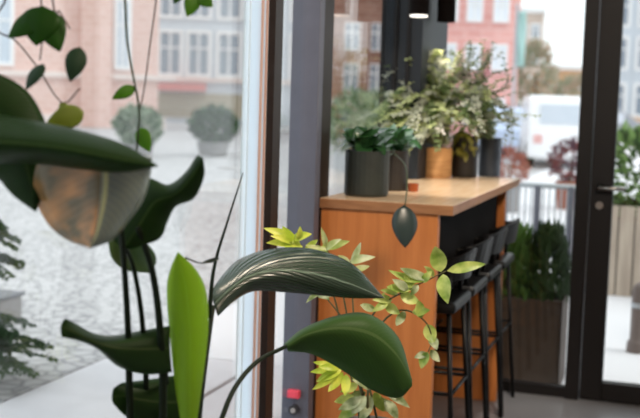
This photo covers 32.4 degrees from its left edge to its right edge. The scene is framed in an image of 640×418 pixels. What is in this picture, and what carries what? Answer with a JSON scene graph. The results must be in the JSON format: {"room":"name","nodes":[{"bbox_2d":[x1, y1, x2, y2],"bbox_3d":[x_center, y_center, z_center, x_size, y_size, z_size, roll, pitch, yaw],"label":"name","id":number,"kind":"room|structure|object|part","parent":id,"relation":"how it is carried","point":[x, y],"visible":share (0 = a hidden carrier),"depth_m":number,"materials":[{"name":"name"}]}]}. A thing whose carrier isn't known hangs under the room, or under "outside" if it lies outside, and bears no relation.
{"room":"cafe","nodes":[
{"label":"cafe","id":0,"kind":"room"},
{"bbox_2d":[281,0,324,417],"bbox_3d":[-0.046,-0.468,3.889,0.103,3.000,0.055,4,6,18],"label":"column","id":1,"kind":"structure","parent":0,"point":[308,22],"depth_m":3.90,"materials":[{"name":"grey metal"}]},
{"bbox_2d":[287,389,300,398],"bbox_3d":[-0.094,0.666,3.964,0.044,0.028,0.025,4,6,18],"label":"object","id":2,"kind":"object","parent":1,"relation":"attached to","point":[291,393],"visible":1,"depth_m":3.95,"materials":[{"name":"red plastic"}]},
{"bbox_2d":[289,404,299,414],"bbox_3d":[-0.095,0.725,3.969,0.036,0.036,0.026,4,6,18],"label":"wall socket","id":3,"kind":"object","parent":1,"relation":"attached to","point":[294,409],"visible":1,"depth_m":3.96,"materials":[{"name":"grey plastic"}]},
{"bbox_2d":[378,0,447,178],"bbox_3d":[0.451,-0.593,5.306,0.195,3.000,0.572,4,6,18],"label":"post","id":4,"kind":"object","parent":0,"point":[403,36],"visible":0.22,"depth_m":5.04,"materials":[{"name":"black metal"}]},
{"bbox_2d":[432,391,639,417],"bbox_3d":[1.167,1.445,0.802,4.500,0.120,9.000,4,6,18],"label":"floor","id":5,"kind":"structure","parent":0,"point":[523,405],"depth_m":5.21,"materials":[{"name":"grey concrete"}]},
{"bbox_2d":[0,75,411,417],"bbox_3d":[-0.169,0.513,1.819,0.397,1.450,0.979,7,8,44],"label":"plant","id":6,"kind":"object","parent":5,"relation":"on","point":[93,190],"visible":1,"depth_m":1.71,"materials":[{"name":"green plant"}]},
{"bbox_3d":[-0.300,0.412,1.661,0.025,0.966,0.274,2,6,1],"label":"stem","id":7,"kind":"part","parent":6,"relation":"part of","materials":[{"name":"black"}]},
{"bbox_3d":[-0.287,0.463,1.727,0.023,0.852,0.120,3,6,10],"label":"stem","id":8,"kind":"part","parent":6,"relation":"part of","materials":[{"name":"black"}]},
{"bbox_3d":[-0.263,0.454,1.709,0.018,0.873,0.126,3,6,12],"label":"stem","id":9,"kind":"part","parent":6,"relation":"part of","materials":[{"name":"black"}]},
{"bbox_3d":[-0.205,0.525,1.869,0.039,0.704,0.176,1,6,-6],"label":"stem","id":10,"kind":"part","parent":6,"relation":"part of","materials":[{"name":"black"}]},
{"bbox_3d":[-0.144,0.569,1.929,0.079,0.612,0.335,4,6,18],"label":"stem","id":11,"kind":"part","parent":6,"relation":"part of","materials":[{"name":"black"}]},
{"bbox_2d":[234,0,283,417],"bbox_3d":[-1.216,-0.152,0.343,0.060,3.000,6.920,4,6,18],"label":"window","id":12,"kind":"structure","parent":5,"relation":"on","point":[263,19],"depth_m":3.49,"materials":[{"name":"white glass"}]},
{"bbox_2d":[312,0,334,417],"bbox_3d":[0.154,-0.524,4.519,0.060,3.000,1.140,4,6,18],"label":"window","id":13,"kind":"structure","parent":5,"relation":"on","point":[329,4],"depth_m":4.05,"materials":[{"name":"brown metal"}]},
{"bbox_2d":[264,226,484,417],"bbox_3d":[0.119,0.591,3.006,0.598,1.078,0.204,4,6,18],"label":"variegated plant","id":14,"kind":"object","parent":5,"relation":"on","point":[356,402],"visible":0.61,"depth_m":2.97,"materials":[{"name":"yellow plant"}]},
{"bbox_3d":[0.128,0.860,3.027,0.204,0.540,0.204,4,6,18],"label":"pot","id":15,"kind":"part","parent":14,"relation":"part of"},
{"bbox_2d":[315,175,519,417],"bbox_3d":[0.470,0.437,4.714,0.487,1.070,1.655,4,6,18],"label":"counter","id":16,"kind":"object","parent":5,"relation":"on","point":[451,212],"depth_m":3.95,"materials":[{"name":"brown wood"}]},
{"bbox_2d":[338,126,398,196],"bbox_3d":[0.174,-0.179,4.097,0.227,0.258,0.240,4,6,18],"label":"potted leafy plant","id":17,"kind":"object","parent":16,"relation":"on","point":[367,162],"visible":1,"depth_m":4.04,"materials":[{"name":"green plant"}]},
{"bbox_3d":[0.175,-0.134,4.104,0.166,0.168,0.166,4,6,18],"label":"pot","id":18,"kind":"part","parent":17,"relation":"part of","materials":[{"name":"black ceramic"}]},
{"bbox_3d":[0.199,0.521,3.968,0.428,1.034,0.040,4,6,18],"label":"panel","id":19,"kind":"part","parent":16,"relation":"part of","materials":[{"name":"orange wood"}]},
{"bbox_2d":[388,124,421,247],"bbox_3d":[0.266,-0.111,4.088,0.213,0.402,0.842,2,6,5],"label":"potted leafy plant","id":20,"kind":"object","parent":16,"relation":"on","point":[404,220],"visible":0.62,"depth_m":4.33,"materials":[{"name":"green plant"}]},
{"bbox_3d":[0.291,-0.156,4.400,0.124,0.160,0.124,4,6,18],"label":"pot","id":21,"kind":"part","parent":20,"relation":"part of","materials":[{"name":"black ceramic"}]},
{"bbox_3d":[0.293,-0.119,4.045,0.013,0.149,0.713,2,6,0],"label":"stem","id":22,"kind":"part","parent":20,"relation":"part of","materials":[{"name":"green"}]},
{"bbox_2d":[408,183,418,191],"bbox_3d":[0.370,-0.085,4.364,0.044,0.032,0.044,4,6,18],"label":"tealight holder","id":23,"kind":"object","parent":16,"relation":"on","point":[412,187],"visible":0.99,"depth_m":4.35,"materials":[{"name":"brown glass"}]},
{"bbox_2d":[320,175,519,215],"bbox_3d":[0.486,-0.077,4.663,0.487,0.036,1.655,4,6,18],"label":"countertop","id":24,"kind":"structure","parent":16,"relation":"on","point":[451,196],"depth_m":4.12,"materials":[{"name":"brown wood"}]},
{"bbox_2d":[356,41,488,177],"bbox_3d":[0.513,-0.459,5.048,0.640,0.648,0.420,-4,8,-44],"label":"potted flowering plant","id":25,"kind":"object","parent":16,"relation":"on","point":[437,111],"visible":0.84,"depth_m":5.05,"materials":[{"name":"plant"}]},
{"bbox_2d":[426,147,452,177],"bbox_3d":[0.563,-0.224,5.265,0.136,0.142,0.136,4,6,18],"label":"pot","id":26,"kind":"object","parent":25,"relation":"on","point":[438,163],"depth_m":5.21,"materials":[{"name":"wicker"}]},
{"bbox_2d":[435,127,445,134],"bbox_3d":[0.542,-0.352,4.952,0.051,0.035,0.025,2,6,5],"label":"flower","id":27,"kind":"object","parent":25,"relation":"on","point":[437,130],"depth_m":4.95,"materials":[{"name":"white plant"}]},
{"bbox_2d":[449,126,480,177],"bbox_3d":[0.687,-0.278,5.303,0.154,0.250,0.158,2,6,-2],"label":"potted trailing plant","id":28,"kind":"object","parent":16,"relation":"on","point":[464,145],"visible":0.9,"depth_m":5.27,"materials":[{"name":"ceramic"}]},
{"bbox_3d":[0.656,0.399,5.334,0.445,1.034,0.040,4,6,18],"label":"panel","id":29,"kind":"part","parent":16,"relation":"part of","materials":[{"name":"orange wood"}]},
{"bbox_2d":[442,39,540,176],"bbox_3d":[0.759,-0.471,5.197,0.484,0.658,0.452,-1,6,-27],"label":"plant","id":30,"kind":"object","parent":16,"relation":"on","point":[489,163],"visible":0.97,"depth_m":5.19,"materials":[{"name":"plant"}]},
{"bbox_3d":[0.783,-0.636,5.148,0.042,0.043,0.009,2,6,1],"label":"flower","id":31,"kind":"part","parent":30,"relation":"part of","materials":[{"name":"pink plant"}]},
{"bbox_3d":[0.843,-0.259,5.457,0.110,0.190,0.110,4,6,18],"label":"pot","id":32,"kind":"part","parent":30,"relation":"part of","materials":[{"name":"ceramic"}]},
{"bbox_2d":[433,247,476,417],"bbox_3d":[0.373,0.577,4.143,0.397,0.901,0.379,4,6,18],"label":"bar stool","id":33,"kind":"object","parent":5,"relation":"on","point":[459,297],"visible":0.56,"depth_m":3.98,"materials":[{"name":"black metal"}]},
{"bbox_3d":[0.469,0.711,3.957,0.019,0.677,0.086,-1,7,-30],"label":"leg","id":34,"kind":"part","parent":33,"relation":"part of","materials":[{"name":"black metal"}]},
{"bbox_3d":[0.376,0.335,4.121,0.330,0.045,0.330,4,6,18],"label":"seat","id":35,"kind":"part","parent":33,"relation":"part of","materials":[{"name":"black"}]},
{"bbox_3d":[0.515,0.196,4.063,0.123,0.119,0.329,4,6,18],"label":"backrest","id":36,"kind":"part","parent":33,"relation":"part of","materials":[{"name":"black plastic"}]},
{"bbox_3d":[0.567,0.684,4.256,0.086,0.677,0.019,-1,6,-24],"label":"leg","id":37,"kind":"part","parent":33,"relation":"part of","materials":[{"name":"black metal"}]},
{"bbox_2d":[434,236,493,417],"bbox_3d":[0.492,0.544,4.508,0.397,0.901,0.379,4,6,18],"label":"bar stool","id":38,"kind":"object","parent":5,"relation":"on","point":[475,284],"visible":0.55,"depth_m":4.38,"materials":[{"name":"black metal"}]},
{"bbox_3d":[0.588,0.678,4.322,0.019,0.677,0.086,-1,7,-30],"label":"leg","id":39,"kind":"part","parent":38,"relation":"part of","materials":[{"name":"black metal"}]},
{"bbox_3d":[0.496,0.302,4.485,0.330,0.045,0.330,4,6,18],"label":"seat","id":40,"kind":"part","parent":38,"relation":"part of","materials":[{"name":"black"}]},
{"bbox_3d":[0.634,0.163,4.427,0.123,0.119,0.329,4,6,18],"label":"backrest","id":41,"kind":"part","parent":38,"relation":"part of","materials":[{"name":"black plastic"}]},
{"bbox_3d":[0.686,0.652,4.620,0.086,0.677,0.019,-1,6,-24],"label":"leg","id":42,"kind":"part","parent":38,"relation":"part of","materials":[{"name":"black metal"}]},
{"bbox_2d":[436,226,507,417],"bbox_3d":[0.612,0.512,4.872,0.397,0.901,0.379,4,6,18],"label":"bar stool","id":43,"kind":"object","parent":5,"relation":"on","point":[490,270],"visible":0.52,"depth_m":4.76,"materials":[{"name":"black metal"}]},
{"bbox_3d":[0.708,0.646,4.686,0.019,0.677,0.086,-1,7,-30],"label":"leg","id":44,"kind":"part","parent":43,"relation":"part of","materials":[{"name":"black metal"}]},
{"bbox_3d":[0.616,0.270,4.850,0.330,0.045,0.330,4,6,18],"label":"seat","id":45,"kind":"part","parent":43,"relation":"part of","materials":[{"name":"black"}]},
{"bbox_3d":[0.754,0.131,4.792,0.123,0.119,0.329,4,6,18],"label":"backrest","id":46,"kind":"part","parent":43,"relation":"part of","materials":[{"name":"black plastic"}]},
{"bbox_3d":[0.806,0.619,4.985,0.086,0.677,0.019,-1,6,-24],"label":"leg","id":47,"kind":"part","parent":43,"relation":"part of","materials":[{"name":"black metal"}]},
{"bbox_2d":[436,218,519,413],"bbox_3d":[0.731,0.479,5.237,0.397,0.901,0.379,4,6,18],"label":"bar stool","id":48,"kind":"object","parent":5,"relation":"on","point":[506,258],"visible":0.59,"depth_m":5.12,"materials":[{"name":"black metal"}]},
{"bbox_3d":[0.827,0.613,5.051,0.019,0.677,0.086,-1,7,-30],"label":"leg","id":49,"kind":"part","parent":48,"relation":"part of","materials":[{"name":"black metal"}]},
{"bbox_3d":[0.735,0.237,5.214,0.330,0.045,0.330,4,6,18],"label":"seat","id":50,"kind":"part","parent":48,"relation":"part of","materials":[{"name":"black"}]},
{"bbox_3d":[0.874,0.099,5.156,0.123,0.119,0.329,4,6,18],"label":"backrest","id":51,"kind":"part","parent":48,"relation":"part of","materials":[{"name":"black"}]},
{"bbox_3d":[0.925,0.587,5.349,0.086,0.677,0.019,-1,6,-24],"label":"leg","id":52,"kind":"part","parent":48,"relation":"part of","materials":[{"name":"black metal"}]},
{"bbox_2d":[503,378,564,397],"bbox_3d":[0.938,-0.586,5.396,0.675,3.000,0.060,4,6,18],"label":"window frame","id":53,"kind":"structure","parent":5,"relation":"on","point":[520,386],"depth_m":5.46,"materials":[{"name":"black metal"}]},
{"bbox_2d":[564,0,600,399],"bbox_3d":[1.826,-0.530,5.110,1.195,3.000,0.100,4,6,18],"label":"door frame","id":54,"kind":"structure","parent":5,"relation":"on","point":[592,7],"depth_m":5.29,"materials":[{"name":"black paint"}]},
{"bbox_2d":[579,0,639,404],"bbox_3d":[1.811,-0.304,5.106,1.055,2.540,0.115,4,6,18],"label":"door","id":55,"kind":"structure","parent":54,"relation":"attached to","point":[593,386],"depth_m":5.28,"materials":[{"name":"black paint"}]},
{"bbox_3d":[1.385,-0.098,5.230,0.126,0.023,0.050,4,6,18],"label":"handle","id":56,"kind":"part","parent":55,"relation":"part of","materials":[{"name":"silver metal"}]},
{"bbox_3d":[1.193,-1.763,0.613,4.720,0.300,9.200,4,6,18],"label":"ceiling","id":57,"kind":"structure","parent":0,"visible":0},
{"bbox_2d":[0,0,212,151],"bbox_3d":[-0.345,-0.912,1.568,0.299,1.677,0.299,6,7,39],"label":"vine","id":58,"kind":"object","parent":57,"relation":"hanging from","point":[40,24],"visible":0.98,"depth_m":1.59,"materials":[{"name":"green plant"}]},
{"bbox_2d":[409,0,429,17],"bbox_3d":[0.442,-1.425,4.641,0.085,1.214,0.085,4,6,18],"label":"pendant lamp","id":59,"kind":"object","parent":57,"relation":"hanging from","point":[417,8],"visible":1,"depth_m":4.66,"materials":[{"name":"black metal"}]},
{"bbox_2d":[410,14,427,17],"bbox_3d":[0.423,-0.835,4.699,0.076,0.028,0.076,4,6,18],"label":"diffuser","id":60,"kind":"object","parent":59,"relation":"attached to","point":[411,15],"depth_m":4.67,"materials":[{"name":"white plastic"}]},
{"bbox_2d":[437,0,455,22],"bbox_3d":[0.608,-1.472,5.091,0.085,1.199,0.085,4,6,18],"label":"pendant lamp","id":61,"kind":"object","parent":57,"relation":"hanging from","point":[446,9],"visible":1,"depth_m":5.11,"materials":[{"name":"black metal"}]},
{"label":"outside","id":62,"kind":"structure","parent":0,"visible":0},
{"bbox_2d":[0,354,235,417],"bbox_3d":[-6.240,2.403,-10.677,0.785,0.180,35.500,4,6,18],"label":"window sill","id":63,"kind":"structure","parent":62,"point":[86,392],"depth_m":5.31,"materials":[{"name":"stone"}]},
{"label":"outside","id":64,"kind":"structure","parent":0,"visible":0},
{"bbox_2d":[202,365,282,417],"bbox_3d":[-5.469,2.452,-10.926,0.782,0.180,35.500,4,6,18],"label":"pavement","id":65,"kind":"structure","parent":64,"point":[213,404],"depth_m":5.25,"materials":[{"name":"stone"}]},
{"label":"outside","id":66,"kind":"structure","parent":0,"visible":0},
{"bbox_2d":[170,143,639,384],"bbox_3d":[46.570,-2.056,50.819,62.905,0.180,114.490,4,6,18],"label":"sidewalk","id":67,"kind":"structure","parent":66,"point":[620,365],"depth_m":7.16,"materials":[{"name":"grey concrete"}]},
{"bbox_2d":[499,143,531,212],"bbox_3d":[2.605,-0.429,14.973,0.586,0.942,0.574,4,6,18],"label":"potted shrub","id":68,"kind":"object","parent":67,"relation":"on","point":[519,157],"visible":0.66,"depth_m":14.86,"materials":[{"name":"brown plant"}]},
{"bbox_2d":[508,187,520,212],"bbox_3d":[2.570,-0.134,14.988,0.330,0.350,0.330,4,6,18],"label":"tub","id":69,"kind":"object","parent":68,"relation":"in","point":[510,195],"depth_m":14.85,"materials":[{"name":"grey"}]},
{"bbox_2d":[502,218,571,383],"bbox_3d":[0.967,0.463,5.826,0.855,0.869,0.385,4,6,18],"label":"potted plant","id":70,"kind":"object","parent":67,"relation":"on","point":[539,297],"visible":0.45,"depth_m":5.65,"materials":[{"name":"brown wood"}]},
{"bbox_2d":[505,182,575,271],"bbox_3d":[1.313,0.143,9.510,1.951,0.800,0.060,4,6,18],"label":"railing","id":71,"kind":"object","parent":67,"relation":"on","point":[570,198],"visible":0.34,"depth_m":9.28,"materials":[{"name":"grey metal"}]},
{"bbox_3d":[1.568,0.170,9.429,0.055,0.778,0.055,1,6,-5],"label":"post","id":72,"kind":"part","parent":71,"relation":"part of","materials":[{"name":"grey metal"}]},
{"bbox_3d":[1.832,0.187,9.344,0.055,0.778,0.055,1,6,-5],"label":"post","id":73,"kind":"part","parent":71,"relation":"part of","materials":[{"name":"grey metal"}]},
{"bbox_3d":[1.325,-0.233,9.473,1.951,0.044,0.044,4,6,18],"label":"handrail","id":74,"kind":"part","parent":71,"relation":"part of","materials":[{"name":"grey metal"}]},
{"bbox_3d":[2.099,0.204,9.258,0.055,0.778,0.055,7,7,40],"label":"post","id":75,"kind":"part","parent":71,"relation":"part of","materials":[{"name":"grey metal"}]},
{"bbox_2d":[519,95,579,166],"bbox_3d":[6.115,-1.976,27.822,1.920,1.719,4.640,3,6,8],"label":"van","id":76,"kind":"object","parent":67,"relation":"on","point":[558,120],"visible":0.42,"depth_m":25.64,"materials":[{"name":"white paint"}]},
{"bbox_2d":[533,135,541,142],"bbox_3d":[5.084,-1.634,25.680,0.200,0.200,0.070,3,6,8],"label":"tail lamp","id":77,"kind":"object","parent":76,"relation":"attached to","point":[536,138],"depth_m":25.64,"materials":[{"name":"pink"}]},
{"bbox_2d":[546,136,577,209],"bbox_3d":[3.574,-0.526,15.681,0.706,1.055,0.716,1,6,-5],"label":"potted shrub","id":78,"kind":"object","parent":67,"relation":"on","point":[573,145],"visible":0.62,"depth_m":15.60,"materials":[{"name":"brown plant"}]},
{"bbox_2d":[555,180,575,209],"bbox_3d":[3.563,-0.201,15.713,0.420,0.400,0.420,4,6,18],"label":"tub","id":79,"kind":"object","parent":78,"relation":"in","point":[573,182],"depth_m":15.60,"materials":[{"name":"brown"}]},
{"bbox_2d":[608,118,639,296],"bbox_3d":[2.927,-0.017,8.590,1.778,1.400,0.807,4,6,18],"label":"planter","id":80,"kind":"object","parent":67,"relation":"on","point":[624,268],"visible":0.56,"depth_m":8.50,"materials":[{"name":"wood"}]},
{"bbox_2d":[619,0,639,122],"bbox_3d":[19.210,-9.164,65.489,5.400,9.400,8.350,3,6,16],"label":"building","id":81,"kind":"structure","parent":67,"relation":"on","point":[629,93],"depth_m":61.93,"materials":[{"name":"white"}]},
{"bbox_3d":[16.679,-6.219,62.372,1.000,1.600,0.050,3,6,16],"label":"pane","id":82,"kind":"part","parent":81,"relation":"part of","materials":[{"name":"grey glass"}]},
{"bbox_3d":[16.759,-8.805,62.115,1.000,1.600,0.050,3,6,16],"label":"pane","id":83,"kind":"part","parent":81,"relation":"part of","materials":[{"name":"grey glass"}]},
{"bbox_3d":[16.833,-11.192,61.879,1.000,1.600,0.050,3,6,16],"label":"pane","id":84,"kind":"part","parent":81,"relation":"part of","materials":[{"name":"grey glass"}]},
{"bbox_3d":[18.303,-6.123,61.909,1.000,1.600,0.050,3,6,16],"label":"pane","id":85,"kind":"part","parent":81,"relation":"part of","materials":[{"name":"grey glass"}]},
{"bbox_3d":[18.383,-8.709,61.653,1.000,1.600,0.050,3,6,16],"label":"pane","id":86,"kind":"part","parent":81,"relation":"part of","materials":[{"name":"grey glass"}]},
{"bbox_2d":[626,282,639,353],"bbox_3d":[1.895,0.646,6.553,0.120,0.420,0.120,4,6,18],"label":"bollard","id":87,"kind":"object","parent":67,"relation":"on","point":[633,343],"visible":1,"depth_m":6.52,"materials":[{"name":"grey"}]},
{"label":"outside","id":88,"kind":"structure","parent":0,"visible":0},
{"bbox_2d":[0,123,566,402],"bbox_3d":[-30.214,-5.044,56.995,87.060,0.170,150.000,4,6,18],"label":"street","id":89,"kind":"structure","parent":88,"point":[61,279],"depth_m":9.77,"materials":[{"name":"grey stone"}]},
{"bbox_2d":[0,289,24,322],"bbox_3d":[-2.091,0.615,6.936,0.360,0.180,0.260,4,6,18],"label":"planter box","id":90,"kind":"object","parent":89,"relation":"on","point":[10,300],"visible":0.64,"depth_m":6.90,"materials":[{"name":"grey concrete"}]},
{"bbox_2d":[0,219,57,379],"bbox_3d":[-1.693,0.365,5.427,0.790,1.000,0.780,0,6,-20],"label":"conifer shrub","id":91,"kind":"object","parent":89,"relation":"on","point":[7,337],"visible":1,"depth_m":5.40,"materials":[{"name":"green plant"}]},
{"bbox_2d":[0,0,175,128],"bbox_3d":[-11.746,-9.374,47.783,10.519,11.400,5.450,0,6,-14],"label":"building","id":92,"kind":"structure","parent":89,"relation":"on","point":[97,27],"depth_m":45.96,"materials":[{"name":"pink brick"}]},
{"bbox_3d":[-13.226,-7.401,45.165,1.000,2.700,0.050,0,6,-14],"label":"pane","id":93,"kind":"part","parent":92,"relation":"part of","materials":[{"name":"clear glass"}]},
{"bbox_3d":[-8.308,-7.367,46.353,0.420,2.700,0.050,0,6,-14],"label":"pane","id":94,"kind":"part","parent":92,"relation":"part of","materials":[{"name":"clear glass"}]},
{"bbox_2d":[109,102,163,156],"bbox_3d":[-4.195,-1.847,25.514,1.253,1.284,1.219,6,7,40],"label":"potted shrub","id":95,"kind":"object","parent":89,"relation":"on","point":[124,118],"visible":0.78,"depth_m":25.25,"materials":[{"name":"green plant"}]},
{"bbox_2d":[123,143,154,156],"bbox_3d":[-4.227,-1.358,25.562,0.750,0.300,0.750,4,6,18],"label":"tub","id":96,"kind":"object","parent":95,"relation":"in","point":[142,151],"depth_m":25.29,"materials":[{"name":"grey"}]},
{"bbox_2d":[186,102,240,156],"bbox_3d":[-2.613,-1.956,26.971,1.420,1.311,1.356,4,6,18],"label":"potted shrub","id":97,"kind":"object","parent":89,"relation":"on","point":[212,143],"visible":1,"depth_m":26.66,"materials":[{"name":"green plant"}]},
{"bbox_2d":[196,141,229,156],"bbox_3d":[-2.622,-1.475,26.992,0.825,0.350,0.825,4,6,18],"label":"tub","id":98,"kind":"object","parent":97,"relation":"in","point":[205,148],"depth_m":26.68,"materials":[{"name":"grey"}]},
{"bbox_2d":[158,0,292,126],"bbox_3d":[-3.385,-11.288,59.557,12.000,13.400,6.000,1,6,-4],"label":"building","id":99,"kind":"structure","parent":89,"relation":"on","point":[203,49],"depth_m":57.57,"materials":[{"name":"white"}]},
{"bbox_3d":[-7.827,-8.153,57.482,1.000,2.100,0.050,1,6,-4],"label":"pane","id":100,"kind":"part","parent":99,"relation":"part of","materials":[{"name":"grey glass"}]},
{"bbox_3d":[-7.735,-11.137,57.186,1.000,2.100,0.050,1,6,-4],"label":"pane","id":101,"kind":"part","parent":99,"relation":"part of","materials":[{"name":"grey glass"}]},
{"bbox_3d":[-6.354,-8.117,57.573,1.000,2.100,0.050,1,6,-4],"label":"pane","id":102,"kind":"part","parent":99,"relation":"part of","materials":[{"name":"grey glass"}]},
{"bbox_3d":[-6.261,-11.101,57.277,1.000,2.100,0.050,1,6,-4],"label":"pane","id":103,"kind":"part","parent":99,"relation":"part of","materials":[{"name":"grey glass"}]},
{"bbox_3d":[-4.776,-8.077,57.670,1.000,2.100,0.050,1,6,-4],"label":"pane","id":104,"kind":"part","parent":99,"relation":"part of","materials":[{"name":"grey glass"}]},
{"bbox_3d":[-4.683,-11.061,57.374,1.000,2.100,0.050,1,6,-4],"label":"pane","id":105,"kind":"part","parent":99,"relation":"part of","materials":[{"name":"grey glass"}]},
{"bbox_2d":[330,84,378,193],"bbox_3d":[0.366,-0.653,13.053,0.840,1.647,0.884,0,6,-17],"label":"potted shrub","id":106,"kind":"object","parent":89,"relation":"on","point":[368,106],"visible":0.52,"depth_m":12.90,"materials":[{"name":"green plant"}]},
{"bbox_2d":[334,151,344,193],"bbox_3d":[0.353,-0.255,13.079,0.400,0.850,0.400,4,6,18],"label":"tub","id":107,"kind":"object","parent":106,"relation":"in","point":[339,156],"depth_m":12.93,"materials":[{"name":"grey"}]},
{"bbox_2d":[330,0,381,136],"bbox_3d":[2.321,-9.222,45.576,5.000,12.400,6.100,2,6,3],"label":"building","id":108,"kind":"structure","parent":89,"relation":"on","point":[357,23],"depth_m":43.79,"materials":[{"name":"red brick"}]},
{"bbox_3d":[1.228,-5.273,43.936,0.500,1.000,0.050,2,6,3],"label":"pane","id":109,"kind":"part","parent":108,"relation":"part of","materials":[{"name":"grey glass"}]},
{"bbox_3d":[1.277,-6.864,43.778,0.500,1.000,0.050,2,6,3],"label":"pane","id":110,"kind":"part","parent":108,"relation":"part of","materials":[{"name":"grey glass"}]},
{"bbox_3d":[2.266,-5.236,43.891,0.500,1.000,0.050,2,6,3],"label":"pane","id":111,"kind":"part","parent":108,"relation":"part of","materials":[{"name":"grey glass"}]},
{"bbox_3d":[2.316,-6.827,43.733,0.500,1.000,0.050,2,6,3],"label":"pane","id":112,"kind":"part","parent":108,"relation":"part of","materials":[{"name":"grey glass"}]},
{"bbox_2d":[346,87,378,128],"bbox_3d":[0.711,-0.749,14.033,0.859,1.667,0.866,4,6,18],"label":"potted shrub","id":113,"kind":"object","parent":89,"relation":"on","point":[376,92],"visible":0.12,"depth_m":13.93,"materials":[{"name":"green plant"}]},
{"bbox_2d":[445,0,520,149],"bbox_3d":[5.240,-6.085,37.667,3.200,7.900,4.350,3,6,8],"label":"building","id":114,"kind":"structure","parent":89,"relation":"on","point":[475,20],"depth_m":35.73,"materials":[{"name":"brick"}]},
{"bbox_3d":[4.205,-4.992,35.946,0.360,0.700,0.050,3,6,8],"label":"pane","id":115,"kind":"part","parent":114,"relation":"part of","materials":[{"name":"white glass"}]},
{"bbox_3d":[4.983,-4.957,35.843,0.360,0.700,0.050,3,6,8],"label":"pane","id":116,"kind":"part","parent":114,"relation":"part of","materials":[{"name":"white glass"}]},
{"bbox_3d":[5.030,-6.499,35.690,0.360,0.700,0.050,3,6,8],"label":"pane","id":117,"kind":"part","parent":114,"relation":"part of","materials":[{"name":"white glass"}]},
{"bbox_3d":[5.825,-4.920,35.732,0.360,0.700,0.050,3,6,8],"label":"pane","id":118,"kind":"part","parent":114,"relation":"part of","materials":[{"name":"white glass"}]},
{"bbox_3d":[5.873,-6.462,35.579,0.360,0.700,0.050,3,6,8],"label":"pane","id":119,"kind":"part","parent":114,"relation":"part of","materials":[{"name":"white glass"}]},
{"bbox_2d":[477,106,521,153],"bbox_3d":[5.729,-2.436,33.863,1.770,1.419,4.040,3,6,8],"label":"car","id":120,"kind":"object","parent":89,"relation":"on","point":[500,128],"visible":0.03,"depth_m":31.95,"materials":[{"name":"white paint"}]},
{"bbox_2d":[509,4,526,158],"bbox_3d":[5.384,-3.453,29.918,0.302,4.200,0.090,4,6,18],"label":"banner","id":121,"kind":"object","parent":89,"relation":"on","point":[520,24],"visible":0.99,"depth_m":29.79,"materials":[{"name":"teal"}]},
{"bbox_2d":[516,87,525,106],"bbox_3d":[13.788,-7.278,76.027,3.179,3.674,2.994,4,6,18],"label":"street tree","id":122,"kind":"object","parent":89,"relation":"on","point":[518,99],"visible":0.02,"depth_m":75.97,"materials":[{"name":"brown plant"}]},
{"bbox_2d":[516,7,545,106],"bbox_3d":[16.707,-11.832,91.615,3.600,9.400,4.350,3,6,10],"label":"building","id":123,"kind":"structure","parent":89,"relation":"on","point":[534,19],"depth_m":89.20,"materials":[{"name":"white"}]},
{"bbox_3d":[16.846,-16.308,91.171,3.600,0.400,4.350,3,6,10],"label":"cornice","id":124,"kind":"part","parent":123,"relation":"part of","materials":[{"name":"white"}]},
{"bbox_3d":[17.498,-14.438,89.249,0.500,0.900,0.050,3,6,10],"label":"pane","id":125,"kind":"part","parent":123,"relation":"part of","materials":[{"name":"grey glass"}]},
{"bbox_2d":[517,36,558,100],"bbox_3d":[9.685,-5.525,49.930,2.120,4.646,2.159,5,7,33],"label":"street tree","id":126,"kind":"object","parent":89,"relation":"on","point":[535,47],"visible":0.75,"depth_m":49.50,"materials":[{"name":"brown plant"}]},
{"bbox_2d":[528,70,580,95],"bbox_3d":[12.249,-5.690,57.916,2.941,3.557,2.976,4,6,18],"label":"street tree","id":127,"kind":"object","parent":89,"relation":"on","point":[561,78],"visible":0.14,"depth_m":57.47,"materials":[{"name":"brown plant"}]},
{"bbox_2d":[541,65,581,95],"bbox_3d":[21.901,-10.125,97.828,5.200,5.100,4.350,3,6,12],"label":"building","id":128,"kind":"structure","parent":89,"relation":"on","point":[564,70],"depth_m":95.63,"materials":[{"name":"white"}]},
{"bbox_3d":[21.973,-12.463,97.596,5.200,0.400,4.350,3,6,12],"label":"cornice","id":129,"kind":"part","parent":128,"relation":"part of","materials":[{"name":"white"}]},
{"bbox_2d":[552,72,581,95],"bbox_3d":[12.629,-5.187,53.977,2.926,3.358,2.875,4,6,18],"label":"street tree","id":130,"kind":"object","parent":89,"relation":"on","point":[558,89],"visible":0.32,"depth_m":53.63,"materials":[{"name":"brown plant"}]},
{"bbox_2d":[617,109,639,145],"bbox_3d":[11.220,-3.186,42.997,4.340,1.449,1.820,1,6,-5],"label":"car","id":131,"kind":"object","parent":89,"relation":"on","point":[622,115],"visible":0.09,"depth_m":42.11,"materials":[{"name":"silver metal"}]}
]}

